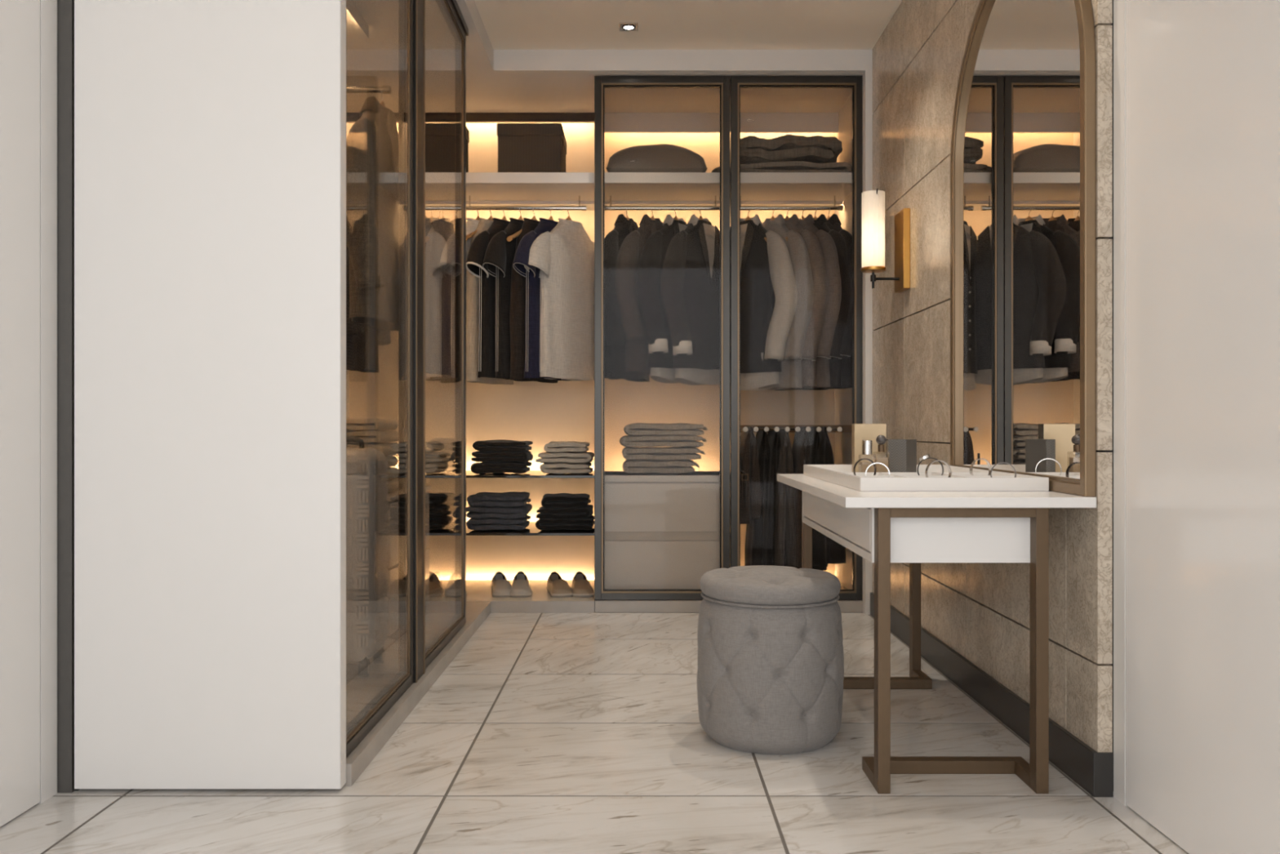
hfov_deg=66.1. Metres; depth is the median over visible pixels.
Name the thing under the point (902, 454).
gift box
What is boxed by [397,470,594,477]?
shelf
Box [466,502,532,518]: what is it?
jeans
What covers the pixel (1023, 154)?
arched mirror
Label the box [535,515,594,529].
jeans
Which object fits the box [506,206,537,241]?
clothes hanger
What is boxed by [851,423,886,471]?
box
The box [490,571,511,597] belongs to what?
shoe
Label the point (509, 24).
ceiling
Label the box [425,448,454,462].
sweater
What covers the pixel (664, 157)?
pillow
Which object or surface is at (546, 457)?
sweater
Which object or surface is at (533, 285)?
t-shirt
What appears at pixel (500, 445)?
sweater
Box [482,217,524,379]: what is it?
t-shirt
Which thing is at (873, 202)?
wall sconce
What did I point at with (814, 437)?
trousers
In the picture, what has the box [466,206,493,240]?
clothes hanger
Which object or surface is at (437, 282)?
shirt
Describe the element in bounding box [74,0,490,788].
wardrobe
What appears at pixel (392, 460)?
towel
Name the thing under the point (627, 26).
recessed light
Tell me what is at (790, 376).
jacket
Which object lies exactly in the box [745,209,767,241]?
clothes hanger
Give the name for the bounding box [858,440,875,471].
perfume bottle
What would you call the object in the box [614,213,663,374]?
suit jacket
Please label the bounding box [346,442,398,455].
towel
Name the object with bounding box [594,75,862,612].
wardrobe
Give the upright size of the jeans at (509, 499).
0.068 m
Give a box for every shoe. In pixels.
[429,571,444,597]
[444,572,466,597]
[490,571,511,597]
[510,571,532,597]
[546,571,572,597]
[571,571,594,597]
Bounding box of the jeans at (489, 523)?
[466,515,530,530]
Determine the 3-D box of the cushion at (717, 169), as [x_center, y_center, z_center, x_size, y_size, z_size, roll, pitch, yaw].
[0.470,-1.332,5.280,0.210,0.113,0.378,0,0,0]
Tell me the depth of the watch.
2.93 m
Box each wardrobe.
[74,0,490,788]
[346,112,595,612]
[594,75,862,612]
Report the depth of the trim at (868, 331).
4.80 m
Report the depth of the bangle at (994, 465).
2.76 m
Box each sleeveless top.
[466,217,513,384]
[510,217,557,382]
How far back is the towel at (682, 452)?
5.02 m
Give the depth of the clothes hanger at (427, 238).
5.05 m
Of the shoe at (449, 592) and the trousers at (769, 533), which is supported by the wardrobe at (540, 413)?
the shoe at (449, 592)
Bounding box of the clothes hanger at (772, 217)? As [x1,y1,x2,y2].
[770,208,787,240]
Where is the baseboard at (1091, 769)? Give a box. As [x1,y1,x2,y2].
[870,591,1112,796]
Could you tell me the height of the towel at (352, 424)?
0.056 m
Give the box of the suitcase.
[346,436,387,677]
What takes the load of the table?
on the floor
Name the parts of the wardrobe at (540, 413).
panel, floor panel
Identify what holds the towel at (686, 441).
on the towel at (682, 452)
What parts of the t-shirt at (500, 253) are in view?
sleeve trim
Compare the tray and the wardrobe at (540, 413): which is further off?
the wardrobe at (540, 413)
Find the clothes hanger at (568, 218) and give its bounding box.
[565,209,571,220]
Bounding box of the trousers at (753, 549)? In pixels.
[744,426,770,565]
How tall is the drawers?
0.615 m
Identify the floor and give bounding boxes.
[0,607,1188,853]
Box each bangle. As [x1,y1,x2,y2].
[853,457,875,475]
[865,462,889,477]
[924,459,951,477]
[969,457,991,475]
[990,462,1016,477]
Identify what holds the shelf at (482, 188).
attached to the wardrobe at (540, 413)
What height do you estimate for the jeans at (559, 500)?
0.065 m
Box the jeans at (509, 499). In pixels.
[466,491,530,506]
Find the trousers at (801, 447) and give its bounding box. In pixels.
[791,426,810,568]
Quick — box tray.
[803,464,1048,491]
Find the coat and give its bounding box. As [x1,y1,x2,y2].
[346,241,391,372]
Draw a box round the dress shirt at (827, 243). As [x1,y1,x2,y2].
[775,213,841,390]
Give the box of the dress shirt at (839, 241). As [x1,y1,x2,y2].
[797,213,849,390]
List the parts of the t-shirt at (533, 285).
sleeve trim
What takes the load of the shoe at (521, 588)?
on the wardrobe at (540, 413)
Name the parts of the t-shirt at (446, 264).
sleeve trim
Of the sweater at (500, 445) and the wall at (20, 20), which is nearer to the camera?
the wall at (20, 20)
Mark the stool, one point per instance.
(771, 669)
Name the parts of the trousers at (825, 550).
leg, leg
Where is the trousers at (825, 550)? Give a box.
[812,426,846,570]
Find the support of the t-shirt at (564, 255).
hanging from the clothes hanger at (568, 218)
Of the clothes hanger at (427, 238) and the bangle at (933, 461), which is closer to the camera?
the bangle at (933, 461)
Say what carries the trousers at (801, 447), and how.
hanging from the rack
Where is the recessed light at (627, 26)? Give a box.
[618,22,638,31]
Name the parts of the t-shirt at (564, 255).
sleeve trim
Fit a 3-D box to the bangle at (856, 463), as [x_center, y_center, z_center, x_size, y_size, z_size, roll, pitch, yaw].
[0.677,0.131,2.960,0.072,0.072,0.008,0,0,-14]
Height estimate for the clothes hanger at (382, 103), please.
0.221 m
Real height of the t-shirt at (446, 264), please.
0.854 m
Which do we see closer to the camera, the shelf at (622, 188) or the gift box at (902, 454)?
the gift box at (902, 454)
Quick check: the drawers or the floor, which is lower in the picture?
the floor
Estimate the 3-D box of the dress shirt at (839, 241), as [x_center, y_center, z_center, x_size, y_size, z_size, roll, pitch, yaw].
[0.917,-0.657,5.196,0.154,0.916,0.690,0,0,-23]
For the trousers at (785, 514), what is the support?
hanging from the rack
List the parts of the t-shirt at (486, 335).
sleeve trim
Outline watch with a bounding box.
[916,453,943,475]
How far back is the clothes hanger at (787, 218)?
5.19 m
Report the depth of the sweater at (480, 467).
4.98 m
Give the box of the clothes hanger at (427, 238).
[425,208,445,242]
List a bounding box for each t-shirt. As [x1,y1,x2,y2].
[439,217,479,377]
[466,217,516,381]
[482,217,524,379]
[512,217,567,380]
[524,217,594,381]
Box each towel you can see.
[346,417,398,431]
[346,430,398,443]
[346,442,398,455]
[384,455,397,466]
[386,466,398,479]
[386,479,398,492]
[619,435,706,447]
[622,446,705,460]
[622,459,699,473]
[623,422,707,435]
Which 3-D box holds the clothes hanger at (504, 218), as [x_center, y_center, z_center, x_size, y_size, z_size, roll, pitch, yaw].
[-0.728,-1.057,5.205,0.043,0.221,0.330,0,0,26]
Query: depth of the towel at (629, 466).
5.02 m
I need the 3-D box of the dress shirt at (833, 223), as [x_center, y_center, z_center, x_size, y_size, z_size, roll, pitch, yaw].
[0.984,-0.658,5.197,0.152,0.915,0.690,0,0,-17]
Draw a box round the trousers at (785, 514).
[774,426,795,567]
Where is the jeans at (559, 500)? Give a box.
[541,493,591,507]
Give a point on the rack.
(790, 428)
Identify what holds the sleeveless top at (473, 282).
hanging from the clothes hanger at (491, 218)
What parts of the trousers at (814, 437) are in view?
leg, leg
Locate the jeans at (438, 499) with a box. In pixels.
[429,492,454,506]
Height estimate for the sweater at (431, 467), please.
0.067 m
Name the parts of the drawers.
drawer, drawer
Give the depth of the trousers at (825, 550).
5.07 m
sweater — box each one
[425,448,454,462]
[425,460,454,474]
[426,437,454,449]
[470,461,531,473]
[471,450,533,462]
[472,439,532,452]
[535,451,594,462]
[539,462,592,474]
[543,440,589,452]
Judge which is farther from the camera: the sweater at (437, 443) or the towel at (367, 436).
the sweater at (437, 443)
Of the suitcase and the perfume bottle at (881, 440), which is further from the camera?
the suitcase
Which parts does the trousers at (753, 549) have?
leg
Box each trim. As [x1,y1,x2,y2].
[38,0,57,803]
[57,0,75,792]
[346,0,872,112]
[862,70,873,614]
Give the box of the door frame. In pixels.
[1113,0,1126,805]
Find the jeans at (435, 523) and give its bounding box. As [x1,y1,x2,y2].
[429,515,454,529]
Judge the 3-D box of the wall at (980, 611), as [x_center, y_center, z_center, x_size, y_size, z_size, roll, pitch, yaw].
[1.216,-0.464,4.042,0.167,2.757,3.216,0,0,0]
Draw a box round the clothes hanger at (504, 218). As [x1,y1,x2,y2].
[502,208,506,220]
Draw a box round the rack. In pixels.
[740,425,851,432]
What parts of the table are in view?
leg, drawer, leg, leg, leg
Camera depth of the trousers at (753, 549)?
5.09 m
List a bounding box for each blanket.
[740,134,842,164]
[740,160,851,172]
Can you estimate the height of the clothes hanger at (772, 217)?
0.221 m
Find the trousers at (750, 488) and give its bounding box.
[740,426,764,524]
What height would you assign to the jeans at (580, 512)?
0.062 m
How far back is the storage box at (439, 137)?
5.00 m
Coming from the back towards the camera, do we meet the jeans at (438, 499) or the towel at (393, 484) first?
the jeans at (438, 499)
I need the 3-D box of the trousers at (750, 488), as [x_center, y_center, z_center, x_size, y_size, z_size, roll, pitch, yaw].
[0.570,0.249,5.210,0.182,0.501,0.373,0,0,0]
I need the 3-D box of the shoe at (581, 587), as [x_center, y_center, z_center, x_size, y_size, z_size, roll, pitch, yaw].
[-0.302,0.811,5.080,0.116,0.092,0.284,0,0,-8]
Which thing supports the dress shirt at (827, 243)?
hanging from the clothes hanger
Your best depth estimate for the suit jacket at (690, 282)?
5.07 m
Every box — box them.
[425,123,469,172]
[497,123,566,172]
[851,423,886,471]
[888,439,916,471]
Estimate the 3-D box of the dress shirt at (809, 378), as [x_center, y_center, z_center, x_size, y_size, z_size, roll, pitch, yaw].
[0.769,-0.657,5.195,0.152,0.917,0.690,0,0,-27]
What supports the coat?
hanging from the clothes hanger
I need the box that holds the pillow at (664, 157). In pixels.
[605,143,707,172]
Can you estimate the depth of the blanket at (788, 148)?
5.03 m
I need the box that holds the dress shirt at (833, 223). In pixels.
[802,213,854,390]
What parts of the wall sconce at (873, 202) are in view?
lamp shade, arm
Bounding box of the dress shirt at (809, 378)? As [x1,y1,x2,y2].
[766,213,828,390]
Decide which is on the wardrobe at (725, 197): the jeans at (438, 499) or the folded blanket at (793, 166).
the folded blanket at (793, 166)
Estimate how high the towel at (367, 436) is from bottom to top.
0.056 m
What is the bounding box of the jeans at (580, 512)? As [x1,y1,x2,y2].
[536,504,593,519]
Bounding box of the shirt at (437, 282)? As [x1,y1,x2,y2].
[425,217,454,375]
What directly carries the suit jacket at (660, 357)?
hanging from the clothes hanger
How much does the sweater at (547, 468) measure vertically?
0.058 m
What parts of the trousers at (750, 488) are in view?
leg, leg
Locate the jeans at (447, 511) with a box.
[429,503,454,518]
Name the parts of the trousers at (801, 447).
leg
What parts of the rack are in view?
knob, knob, knob, knob, knob, knob, knob, knob, knob, knob, rail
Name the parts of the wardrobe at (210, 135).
panel, edge trim, door, drawer, drawer, low drawer unit, post, post trim, edge trim, door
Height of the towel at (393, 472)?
0.056 m
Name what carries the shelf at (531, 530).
attached to the wardrobe at (540, 413)
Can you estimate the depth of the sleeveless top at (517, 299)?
5.03 m
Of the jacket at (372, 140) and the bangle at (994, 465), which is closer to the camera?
the bangle at (994, 465)
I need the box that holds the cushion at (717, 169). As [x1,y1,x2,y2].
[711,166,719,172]
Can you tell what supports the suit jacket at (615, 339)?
hanging from the clothes hanger
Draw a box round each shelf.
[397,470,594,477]
[425,172,594,210]
[429,521,594,535]
[604,172,852,210]
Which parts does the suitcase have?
handle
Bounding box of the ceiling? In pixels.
[474,0,902,49]
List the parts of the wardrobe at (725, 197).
panel, door, edge trim, door, edge trim, panel, floor panel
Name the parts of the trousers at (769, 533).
leg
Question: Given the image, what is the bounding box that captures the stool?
[697,565,844,754]
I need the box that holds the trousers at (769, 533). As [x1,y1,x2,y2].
[763,426,786,566]
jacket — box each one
[346,96,398,330]
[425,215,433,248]
[604,213,649,382]
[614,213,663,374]
[635,213,690,383]
[660,213,719,385]
[718,214,797,391]
[758,213,813,390]
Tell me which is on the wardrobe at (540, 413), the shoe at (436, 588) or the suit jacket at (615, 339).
the shoe at (436, 588)
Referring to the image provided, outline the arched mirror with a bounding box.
[950,0,1095,496]
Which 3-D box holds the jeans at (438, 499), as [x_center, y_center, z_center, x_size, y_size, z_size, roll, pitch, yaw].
[-1.047,0.377,5.120,0.143,0.063,0.280,0,0,0]
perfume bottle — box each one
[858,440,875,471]
[874,435,888,471]
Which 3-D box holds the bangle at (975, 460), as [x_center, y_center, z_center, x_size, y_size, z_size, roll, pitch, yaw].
[1.022,0.130,2.950,0.073,0.073,0.011,0,0,-20]
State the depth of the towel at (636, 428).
5.02 m
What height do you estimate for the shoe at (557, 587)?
0.092 m
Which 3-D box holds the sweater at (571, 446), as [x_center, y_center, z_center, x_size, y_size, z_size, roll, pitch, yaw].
[-0.375,0.104,5.120,0.227,0.058,0.280,0,0,0]
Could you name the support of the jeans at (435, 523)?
on the wardrobe at (540, 413)
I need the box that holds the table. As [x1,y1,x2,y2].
[777,473,1096,793]
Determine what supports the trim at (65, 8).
attached to the wardrobe at (210, 135)
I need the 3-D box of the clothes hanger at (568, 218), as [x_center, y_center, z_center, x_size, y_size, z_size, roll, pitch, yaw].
[-0.386,-1.057,5.208,0.043,0.221,0.330,0,0,40]
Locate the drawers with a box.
[604,471,719,589]
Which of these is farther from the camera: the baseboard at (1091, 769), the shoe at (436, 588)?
the shoe at (436, 588)
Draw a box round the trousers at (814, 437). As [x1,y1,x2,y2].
[807,426,827,566]
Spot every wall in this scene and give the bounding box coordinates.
[0,0,39,826]
[872,0,1113,791]
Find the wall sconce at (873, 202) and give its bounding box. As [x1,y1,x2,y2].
[860,188,910,293]
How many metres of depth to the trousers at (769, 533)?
5.07 m
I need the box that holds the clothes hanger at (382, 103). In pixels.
[380,86,385,106]
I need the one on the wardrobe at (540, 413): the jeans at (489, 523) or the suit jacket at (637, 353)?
the jeans at (489, 523)
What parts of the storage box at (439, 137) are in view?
lid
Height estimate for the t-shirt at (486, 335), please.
0.852 m
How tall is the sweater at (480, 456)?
0.063 m
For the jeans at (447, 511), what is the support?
on the jeans at (435, 523)
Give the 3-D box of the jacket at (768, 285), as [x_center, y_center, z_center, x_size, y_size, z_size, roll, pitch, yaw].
[0.562,-0.653,5.193,0.152,0.923,0.726,0,0,-38]
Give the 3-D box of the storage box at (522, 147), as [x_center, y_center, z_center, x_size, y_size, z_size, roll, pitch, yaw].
[-0.564,-1.410,5.180,0.329,0.270,0.360,0,0,0]
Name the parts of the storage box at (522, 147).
lid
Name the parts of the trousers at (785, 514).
leg, leg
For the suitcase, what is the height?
0.823 m
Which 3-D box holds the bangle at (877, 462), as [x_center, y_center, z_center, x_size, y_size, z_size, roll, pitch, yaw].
[0.667,0.133,2.760,0.067,0.067,0.007,0,0,12]
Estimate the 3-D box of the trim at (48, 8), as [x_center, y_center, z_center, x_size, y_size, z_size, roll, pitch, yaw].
[-1.481,-0.464,2.424,0.050,2.757,0.065,0,0,0]
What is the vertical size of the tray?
0.037 m
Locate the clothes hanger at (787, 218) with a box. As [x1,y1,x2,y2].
[784,208,789,220]
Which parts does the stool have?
lid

